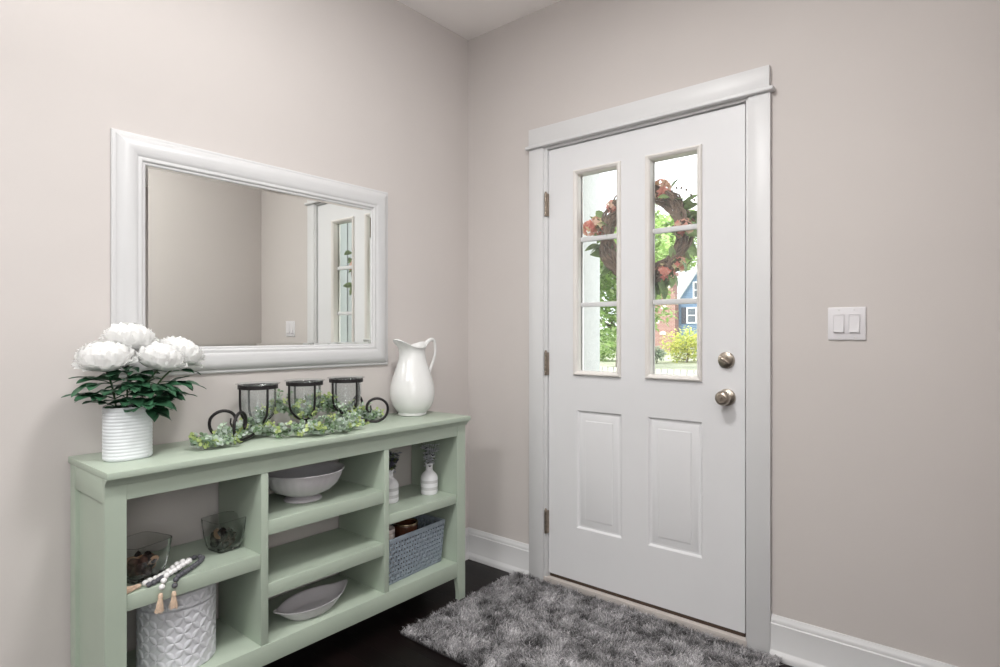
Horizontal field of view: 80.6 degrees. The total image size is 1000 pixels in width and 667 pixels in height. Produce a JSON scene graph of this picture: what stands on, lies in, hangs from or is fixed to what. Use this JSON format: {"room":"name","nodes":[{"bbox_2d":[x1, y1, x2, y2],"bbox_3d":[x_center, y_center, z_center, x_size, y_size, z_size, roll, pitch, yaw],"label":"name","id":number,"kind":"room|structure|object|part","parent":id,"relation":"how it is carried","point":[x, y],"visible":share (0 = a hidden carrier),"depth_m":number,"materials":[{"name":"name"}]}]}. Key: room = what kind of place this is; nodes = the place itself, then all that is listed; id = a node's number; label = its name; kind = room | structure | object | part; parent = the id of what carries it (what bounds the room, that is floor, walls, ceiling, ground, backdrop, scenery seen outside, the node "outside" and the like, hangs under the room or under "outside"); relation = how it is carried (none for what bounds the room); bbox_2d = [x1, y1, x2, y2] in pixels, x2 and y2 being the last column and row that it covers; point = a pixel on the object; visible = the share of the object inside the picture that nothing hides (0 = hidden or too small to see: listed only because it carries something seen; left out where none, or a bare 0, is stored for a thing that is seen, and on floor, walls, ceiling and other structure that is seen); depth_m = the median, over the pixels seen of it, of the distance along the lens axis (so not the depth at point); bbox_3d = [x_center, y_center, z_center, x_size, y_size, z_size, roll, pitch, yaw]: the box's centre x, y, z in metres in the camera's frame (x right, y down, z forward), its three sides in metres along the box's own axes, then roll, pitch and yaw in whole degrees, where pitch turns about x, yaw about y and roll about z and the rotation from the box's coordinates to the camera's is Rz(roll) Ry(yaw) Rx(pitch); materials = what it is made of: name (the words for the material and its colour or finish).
{"room":"entryway","nodes":[
{"label":"entryway","id":0,"kind":"room"},
{"bbox_2d":[0,0,467,666],"bbox_3d":[-2.158,-0.190,0.892,0.140,2.780,6.340,0,0,40],"label":"wall","id":1,"kind":"structure","parent":0,"point":[372,94],"depth_m":2.04,"materials":[{"name":"beige paint"}]},
{"bbox_2d":[110,128,387,377],"bbox_3d":[-0.876,-0.256,2.309,0.027,0.799,1.123,0,0,40],"label":"wall mirror","id":2,"kind":"object","parent":1,"relation":"attached to","point":[259,266],"visible":0.88,"depth_m":2.21,"materials":[{"name":"paint"}]},
{"bbox_2d":[145,165,370,346],"bbox_3d":[-0.879,-0.256,2.311,0.002,0.619,0.943,0,0,40],"label":"mirror glass","id":3,"kind":"object","parent":2,"relation":"attached to","point":[231,260],"depth_m":2.24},
{"bbox_2d":[465,527,468,559],"bbox_3d":[-2.105,1.122,0.823,0.030,0.156,6.100,0,0,40],"label":"baseboard","id":4,"kind":"structure","parent":1,"relation":"attached to","point":[466,529],"depth_m":3.15,"materials":[{"name":"paint"}]},
{"bbox_2d":[397,0,560,39],"bbox_3d":[-0.149,-1.680,-0.734,5.600,0.200,6.600,0,0,40],"label":"ceiling","id":5,"kind":"structure","parent":0,"point":[469,19],"depth_m":2.90,"materials":[{"name":"paint"}]},
{"bbox_2d":[262,559,792,666],"bbox_3d":[-0.203,1.260,-0.799,5.600,0.120,6.430,0,0,40],"label":"floor","id":6,"kind":"structure","parent":0,"point":[377,640],"depth_m":2.30,"materials":[{"name":"brown wood"}]},
{"bbox_2d":[68,411,470,666],"bbox_3d":[-0.723,0.787,2.236,0.345,0.826,1.435,0,0,40],"label":"console table","id":7,"kind":"object","parent":6,"relation":"on","point":[249,633],"visible":0.88,"depth_m":2.03,"materials":[{"name":"green paint"}]},
{"bbox_3d":[-1.266,0.797,1.792,0.045,0.806,0.053,0,0,40],"label":"leg","id":8,"kind":"part","parent":7,"relation":"part of","materials":[{"name":"green paint"}]},
{"bbox_3d":[-1.185,0.428,1.702,0.283,0.069,0.017,0,0,40],"label":"rail","id":9,"kind":"part","parent":7,"relation":"part of","materials":[{"name":"green paint"}]},
{"bbox_3d":[-1.154,0.778,1.706,0.240,0.632,0.041,0,0,40],"label":"panel","id":10,"kind":"part","parent":7,"relation":"part of","materials":[{"name":"green paint"}]},
{"bbox_3d":[-1.057,0.797,1.619,0.022,0.806,0.053,0,0,40],"label":"leg","id":11,"kind":"part","parent":7,"relation":"part of","materials":[{"name":"green paint"}]},
{"bbox_2d":[102,404,152,461],"bbox_3d":[-1.116,0.295,1.769,0.102,0.157,0.131,0,0,40],"label":"planter","id":12,"kind":"object","parent":7,"relation":"on","point":[126,436],"visible":0.95,"depth_m":1.72,"materials":[{"name":"white ceramic"}]},
{"bbox_2d":[61,339,154,405],"bbox_3d":[-1.137,0.133,1.732,0.172,0.233,0.223,0,0,40],"label":"peony","id":13,"kind":"object","parent":12,"relation":"in","point":[106,355],"visible":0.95,"depth_m":1.68,"materials":[{"name":"white plant"}]},
{"bbox_3d":[-1.142,0.174,1.735,0.005,0.151,0.044,0,0,23],"label":"stem","id":14,"kind":"part","parent":13,"relation":"part of","materials":[{"name":"green plant"}]},
{"bbox_2d":[99,322,166,411],"bbox_3d":[-1.114,0.107,1.791,0.182,0.285,0.212,0,0,-31],"label":"peony","id":15,"kind":"object","parent":12,"relation":"in","point":[135,335],"visible":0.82,"depth_m":1.76,"materials":[{"name":"white plant"}]},
{"bbox_2d":[103,341,187,421],"bbox_3d":[-1.064,0.145,1.793,0.192,0.244,0.223,0,0,-4],"label":"peony","id":16,"kind":"object","parent":12,"relation":"in","point":[160,355],"visible":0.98,"depth_m":1.77,"materials":[{"name":"white plant"}]},
{"bbox_2d":[105,335,205,417],"bbox_3d":[-1.051,0.129,1.833,0.169,0.245,0.315,0,0,14],"label":"peony","id":17,"kind":"object","parent":12,"relation":"in","point":[193,354],"visible":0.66,"depth_m":1.87,"materials":[{"name":"white plant"}]},
{"bbox_3d":[-1.065,0.169,1.856,0.006,0.163,0.140,0,0,26],"label":"stem","id":18,"kind":"part","parent":17,"relation":"part of","materials":[{"name":"green plant"}]},
{"bbox_2d":[127,531,171,584],"bbox_3d":[-1.068,0.670,1.753,0.132,0.112,0.132,0,0,22],"label":"glass bowl","id":19,"kind":"object","parent":7,"relation":"on","point":[148,552],"visible":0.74,"depth_m":1.73,"materials":[{"name":"clear glass"}]},
{"bbox_2d":[127,558,191,613],"bbox_3d":[-0.988,0.747,1.733,0.077,0.106,0.226,0,0,18],"label":"bead strand","id":20,"kind":"object","parent":7,"relation":"hanging from","point":[182,563],"visible":0.94,"depth_m":1.71,"materials":[{"name":"wood"}]},
{"bbox_2d":[146,554,204,608],"bbox_3d":[-0.967,0.756,1.790,0.070,0.092,0.230,0,0,5],"label":"bead strand","id":21,"kind":"object","parent":7,"relation":"hanging from","point":[173,604],"visible":0.77,"depth_m":1.73,"materials":[{"name":"wood"}]},
{"bbox_2d":[136,583,215,666],"bbox_3d":[-1.023,0.908,1.870,0.224,0.238,0.224,0,0,40],"label":"textured pot","id":22,"kind":"object","parent":7,"relation":"on","point":[183,636],"visible":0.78,"depth_m":1.78,"materials":[{"name":"white ceramic"}]},
{"bbox_3d":[-1.023,0.812,1.870,0.224,0.046,0.224,0,0,40],"label":"lid","id":23,"kind":"part","parent":22,"relation":"part of","materials":[{"name":"white ceramic"}]},
{"bbox_3d":[-1.026,0.749,1.882,0.300,0.046,0.392,0,0,40],"label":"shelf","id":24,"kind":"part","parent":7,"relation":"part of","materials":[{"name":"green paint"}]},
{"bbox_2d":[201,511,245,552],"bbox_3d":[-0.930,0.673,1.990,0.114,0.106,0.114,0,0,33],"label":"glass bowl","id":25,"kind":"object","parent":7,"relation":"on","point":[223,532],"visible":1,"depth_m":1.96,"materials":[{"name":"clear glass"}]},
{"bbox_2d":[208,383,277,442],"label":"candle holder","id":26,"kind":"object","parent":7,"relation":"on","point":[267,387],"depth_m":2.09,"materials":[{"name":"black metal"}]},
{"bbox_2d":[235,381,279,420],"bbox_3d":[-0.880,0.249,2.145,0.152,0.138,0.152,0,0,40],"label":"glass cup","id":27,"kind":"object","parent":26,"relation":"in","point":[274,381],"visible":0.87,"depth_m":2.14,"materials":[{"name":"clear glass"}]},
{"bbox_2d":[188,388,383,448],"bbox_3d":[-0.733,0.293,2.223,0.328,0.167,0.861,0,0,40],"label":"garland","id":28,"kind":"object","parent":7,"relation":"on","point":[223,435],"visible":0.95,"depth_m":2.17,"materials":[{"name":"green plant"}]},
{"bbox_3d":[-0.602,0.405,2.134,0.021,0.021,1.431,0,0,40],"label":"cove moulding","id":29,"kind":"part","parent":7,"relation":"part of","materials":[{"name":"green paint"}]},
{"bbox_2d":[286,380,322,430],"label":"candle holder","id":30,"kind":"object","parent":7,"relation":"on","point":[297,383],"depth_m":2.25,"materials":[{"name":"black metal"}]},
{"bbox_2d":[268,461,344,503],"bbox_3d":[-0.741,0.565,2.218,0.304,0.115,0.304,0,0,40],"label":"pedestal bowl","id":31,"kind":"object","parent":7,"relation":"on","point":[301,484],"visible":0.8,"depth_m":2.16,"materials":[{"name":"ceramic"}]},
{"bbox_2d":[273,579,347,620],"bbox_3d":[-0.695,0.998,2.186,0.166,0.060,0.328,0,0,40],"label":"oval dish","id":32,"kind":"object","parent":7,"relation":"on","point":[309,603],"visible":1,"depth_m":2.21,"materials":[{"name":"ceramic"}]},
{"bbox_3d":[-0.729,0.855,2.240,0.300,0.047,0.486,0,0,40],"label":"shelf","id":33,"kind":"part","parent":7,"relation":"part of","materials":[{"name":"green paint"}]},
{"bbox_3d":[-0.729,0.646,2.240,0.300,0.048,0.486,0,0,40],"label":"shelf","id":34,"kind":"part","parent":7,"relation":"part of","materials":[{"name":"green paint"}]},
{"bbox_3d":[-0.620,1.061,2.146,0.019,0.066,1.317,0,0,40],"label":"rail","id":35,"kind":"part","parent":7,"relation":"part of","materials":[{"name":"green paint"}]},
{"bbox_2d":[329,377,362,424],"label":"candle holder","id":36,"kind":"object","parent":7,"relation":"on","point":[342,379],"depth_m":2.41,"materials":[{"name":"black metal"}]},
{"bbox_2d":[327,376,364,410],"bbox_3d":[-0.636,0.249,2.439,0.152,0.138,0.152,0,0,40],"label":"glass cup","id":37,"kind":"object","parent":36,"relation":"in","point":[363,376],"visible":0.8,"depth_m":2.42,"materials":[{"name":"clear glass"}]},
{"bbox_2d":[361,397,388,422],"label":"candle holder","id":38,"kind":"object","parent":7,"relation":"on","point":[375,398],"depth_m":2.47,"materials":[{"name":"black metal"}]},
{"bbox_2d":[389,469,398,503],"bbox_3d":[-0.475,0.653,2.536,0.078,0.141,0.078,0,0,40],"label":"bottle vase","id":39,"kind":"object","parent":7,"relation":"on","point":[393,483],"visible":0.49,"depth_m":2.51,"materials":[{"name":"white ceramic"}]},
{"bbox_2d":[389,450,401,472],"bbox_3d":[-0.473,0.549,2.538,0.076,0.125,0.098,0,0,40],"label":"flower sprig","id":40,"kind":"object","parent":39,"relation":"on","point":[392,460],"visible":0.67,"depth_m":2.53,"materials":[{"name":"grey plant"}]},
{"bbox_2d":[390,338,436,416],"bbox_3d":[-0.396,0.197,2.716,0.218,0.355,0.204,0,0,-9],"label":"pitcher","id":41,"kind":"object","parent":7,"relation":"on","point":[412,391],"visible":1,"depth_m":2.65,"materials":[{"name":"white ceramic"}]},
{"bbox_3d":[-0.337,0.124,2.795,0.020,0.210,0.096,0,0,40],"label":"handle","id":42,"kind":"part","parent":41,"relation":"part of","materials":[{"name":"white ceramic"}]},
{"bbox_3d":[-0.392,0.797,2.847,0.045,0.806,0.053,0,0,40],"label":"leg","id":43,"kind":"part","parent":7,"relation":"part of","materials":[{"name":"green paint"}]},
{"bbox_2d":[389,514,444,584],"bbox_3d":[-0.439,0.932,2.589,0.226,0.190,0.342,0,0,36],"label":"storage basket","id":44,"kind":"object","parent":7,"relation":"on","point":[427,553],"visible":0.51,"depth_m":2.53,"materials":[{"name":"wicker"}]},
{"bbox_2d":[389,525,394,577],"bbox_3d":[-0.486,0.920,2.487,0.085,0.200,0.085,0,0,40],"label":"candle jar","id":45,"kind":"object","parent":44,"relation":"in","point":[391,528],"visible":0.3,"depth_m":2.47,"materials":[{"name":"white glass"}]},
{"bbox_2d":[393,518,417,569],"bbox_3d":[-0.413,0.921,2.583,0.109,0.197,0.109,0,0,40],"label":"jar","id":46,"kind":"object","parent":44,"relation":"in","point":[403,527],"visible":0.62,"depth_m":2.54,"materials":[{"name":"metal"}]},
{"bbox_3d":[-0.435,0.744,2.596,0.300,0.039,0.387,0,0,40],"label":"shelf","id":47,"kind":"part","parent":7,"relation":"part of","materials":[{"name":"green paint"}]},
{"bbox_2d":[421,462,437,495],"bbox_3d":[-0.320,0.653,2.670,0.078,0.141,0.078,0,0,40],"label":"bottle vase","id":48,"kind":"object","parent":7,"relation":"on","point":[429,478],"visible":1,"depth_m":2.64,"materials":[{"name":"white ceramic"}]},
{"bbox_2d":[419,442,438,466],"bbox_3d":[-0.318,0.547,2.671,0.105,0.127,0.100,0,0,40],"label":"flower sprig","id":49,"kind":"object","parent":48,"relation":"in","point":[428,458],"visible":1,"depth_m":2.66,"materials":[{"name":"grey plant"}]},
{"bbox_3d":[-0.287,0.778,2.752,0.240,0.632,0.041,0,0,40],"label":"panel","id":50,"kind":"part","parent":7,"relation":"part of","materials":[{"name":"green paint"}]},
{"bbox_3d":[-0.183,0.797,2.673,0.022,0.806,0.053,0,0,40],"label":"leg","id":51,"kind":"part","parent":7,"relation":"part of","materials":[{"name":"green paint"}]},
{"bbox_2d":[399,571,782,666],"bbox_3d":[0.314,1.182,2.250,1.277,0.036,0.810,0,0,40],"label":"shag rug","id":52,"kind":"object","parent":6,"relation":"on","point":[520,620],"visible":1,"depth_m":2.31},
{"bbox_2d":[544,575,746,646],"bbox_3d":[0.626,1.185,2.609,0.947,0.030,0.164,0,0,40],"label":"threshold","id":53,"kind":"object","parent":6,"relation":"on","point":[687,623],"visible":0.38,"depth_m":2.48,"materials":[{"name":"brown wood"}]},
{"bbox_2d":[468,0,999,666],"bbox_3d":[1.882,-0.190,1.571,5.215,2.780,0.140,0,0,40],"label":"wall","id":54,"kind":"structure","parent":0,"point":[885,114],"depth_m":2.05,"materials":[{"name":"beige paint"}]},
{"bbox_2d":[468,527,528,575],"bbox_3d":[-0.018,1.122,3.034,0.422,0.156,0.030,0,0,40],"label":"baseboard","id":55,"kind":"structure","parent":54,"relation":"attached to","point":[502,553],"depth_m":3.02,"materials":[{"name":"paint"}]},
{"bbox_2d":[544,104,745,636],"bbox_3d":[0.578,0.143,2.554,0.932,2.052,0.130,0,0,40],"label":"door","id":56,"kind":"structure","parent":54,"relation":"in","point":[647,469],"depth_m":2.52,"materials":[{"name":"paint"}]},
{"bbox_3d":[0.453,-0.283,2.696,0.245,0.954,0.070,0,0,40],"label":"lite frame","id":57,"kind":"part","parent":56,"relation":"part of","materials":[{"name":"paint"}]},
{"bbox_2d":[583,178,696,298],"bbox_3d":[0.624,-0.411,2.653,0.603,0.539,0.157,0,0,38],"label":"wreath","id":58,"kind":"object","parent":56,"relation":"attached to","point":[672,202],"visible":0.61,"depth_m":2.56,"materials":[{"name":"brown plant"}]},
{"bbox_3d":[0.732,-0.283,2.465,0.245,0.954,0.070,0,0,40],"label":"lite frame","id":59,"kind":"part","parent":56,"relation":"part of","materials":[{"name":"paint"}]},
{"bbox_3d":[0.867,0.249,2.282,0.066,0.066,0.068,0,0,40],"label":"knob","id":60,"kind":"part","parent":56,"relation":"part of","materials":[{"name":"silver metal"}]},
{"bbox_2d":[525,65,774,655],"bbox_3d":[0.617,0.102,2.595,1.142,2.196,0.176,0,0,40],"label":"door frame","id":61,"kind":"structure","parent":54,"relation":"attached to","point":[759,105],"depth_m":2.25,"materials":[{"name":"paint"}]},
{"bbox_2d":[828,307,865,339],"bbox_3d":[1.197,-0.034,2.039,0.116,0.114,0.012,0,0,40],"label":"light switch","id":62,"kind":"object","parent":54,"relation":"attached to","point":[844,323],"visible":1,"depth_m":2.04,"materials":[{"name":"plastic"}]},
{"bbox_2d":[770,614,957,666],"bbox_3d":[1.258,1.122,1.977,0.663,0.156,0.030,0,0,40],"label":"baseboard","id":63,"kind":"structure","parent":54,"relation":"attached to","point":[800,644],"depth_m":2.07,"materials":[{"name":"paint"}]},
{"label":"outside","id":64,"kind":"structure","parent":0,"visible":0},
{"bbox_2d":[600,345,696,371],"bbox_3d":[22.709,1.750,69.940,130.000,0.400,88.000,0,0,40],"label":"lawn","id":65,"kind":"structure","parent":64,"point":[667,364],"depth_m":29.50,"materials":[{"name":"green plant"}]},
{"bbox_2d":[600,331,616,360],"bbox_3d":[6.190,0.663,33.242,2.547,1.971,2.715,0,0,-22],"label":"hedge","id":66,"kind":"object","parent":65,"relation":"on","point":[612,349],"visible":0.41,"depth_m":32.85,"materials":[{"name":"green plant"}]},
{"bbox_2d":[600,204,678,366],"bbox_3d":[5.511,-2.370,26.396,5.689,7.856,6.848,0,0,40],"label":"leafy tree","id":67,"kind":"object","parent":65,"relation":"on","point":[608,285],"visible":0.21,"depth_m":25.66,"materials":[{"name":"green plant"}]},
{"bbox_2d":[655,346,667,362],"bbox_3d":[8.067,1.110,30.617,1.223,0.981,1.089,0,0,20],"label":"shrub","id":68,"kind":"object","parent":65,"relation":"on","point":[658,352],"visible":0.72,"depth_m":30.51,"materials":[{"name":"green plant"}]},
{"bbox_2d":[655,264,696,351],"bbox_3d":[18.990,-3.296,52.955,11.750,9.692,10.100,0,0,40],"label":"house","id":69,"kind":"structure","parent":65,"relation":"on","point":[686,315],"depth_m":50.21,"materials":[{"name":"red brick"}]},
{"bbox_2d":[681,307,685,323],"bbox_3d":[15.660,-1.535,50.215,0.440,1.370,0.070,0,0,40],"label":"shutter","id":70,"kind":"object","parent":69,"relation":"hanging from","point":[683,309],"depth_m":50.21,"materials":[{"name":"grey wood"}]},
{"bbox_3d":[17.777,-5.043,48.318,7.600,5.878,0.310,0,0,40],"label":"rake trim","id":71,"kind":"part","parent":69,"relation":"part of","materials":[{"name":"white wood"}]},
{"bbox_2d":[655,208,696,270],"bbox_3d":[20.874,-6.909,71.116,9.734,16.934,11.284,0,0,-13],"label":"leafy tree","id":72,"kind":"object","parent":65,"relation":"on","point":[671,222],"visible":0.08,"depth_m":69.86,"materials":[{"name":"green plant"}]},
{"bbox_2d":[659,325,696,362],"bbox_3d":[9.925,0.578,31.950,2.776,2.087,3.269,0,0,29],"label":"shrub","id":73,"kind":"object","parent":65,"relation":"on","point":[689,340],"visible":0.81,"depth_m":31.89,"materials":[{"name":"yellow plant"}]},
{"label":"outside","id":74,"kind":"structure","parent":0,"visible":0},
{"bbox_3d":[1.192,1.700,12.637,50.000,0.300,15.700,0,0,40],"label":"lawn","id":75,"kind":"structure","parent":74,"visible":0},
{"bbox_2d":[600,366,696,374],"bbox_3d":[3.880,1.200,14.156,5.400,0.700,0.070,0,0,40],"label":"picket fence","id":76,"kind":"object","parent":75,"relation":"on","point":[658,371],"visible":0.07,"depth_m":14.01,"materials":[{"name":"white wood"}]},
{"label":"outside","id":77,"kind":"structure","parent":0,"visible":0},
{"bbox_3d":[1.374,1.410,3.141,5.600,0.380,1.590,0,0,40],"label":"floor","id":78,"kind":"structure","parent":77,"visible":0},
{"bbox_2d":[583,173,599,370],"bbox_3d":[0.582,-0.215,4.382,0.295,2.870,0.290,0,0,40],"label":"porch column","id":79,"kind":"structure","parent":78,"relation":"on","point":[591,183],"depth_m":4.30,"materials":[{"name":"white paint"}]}
]}

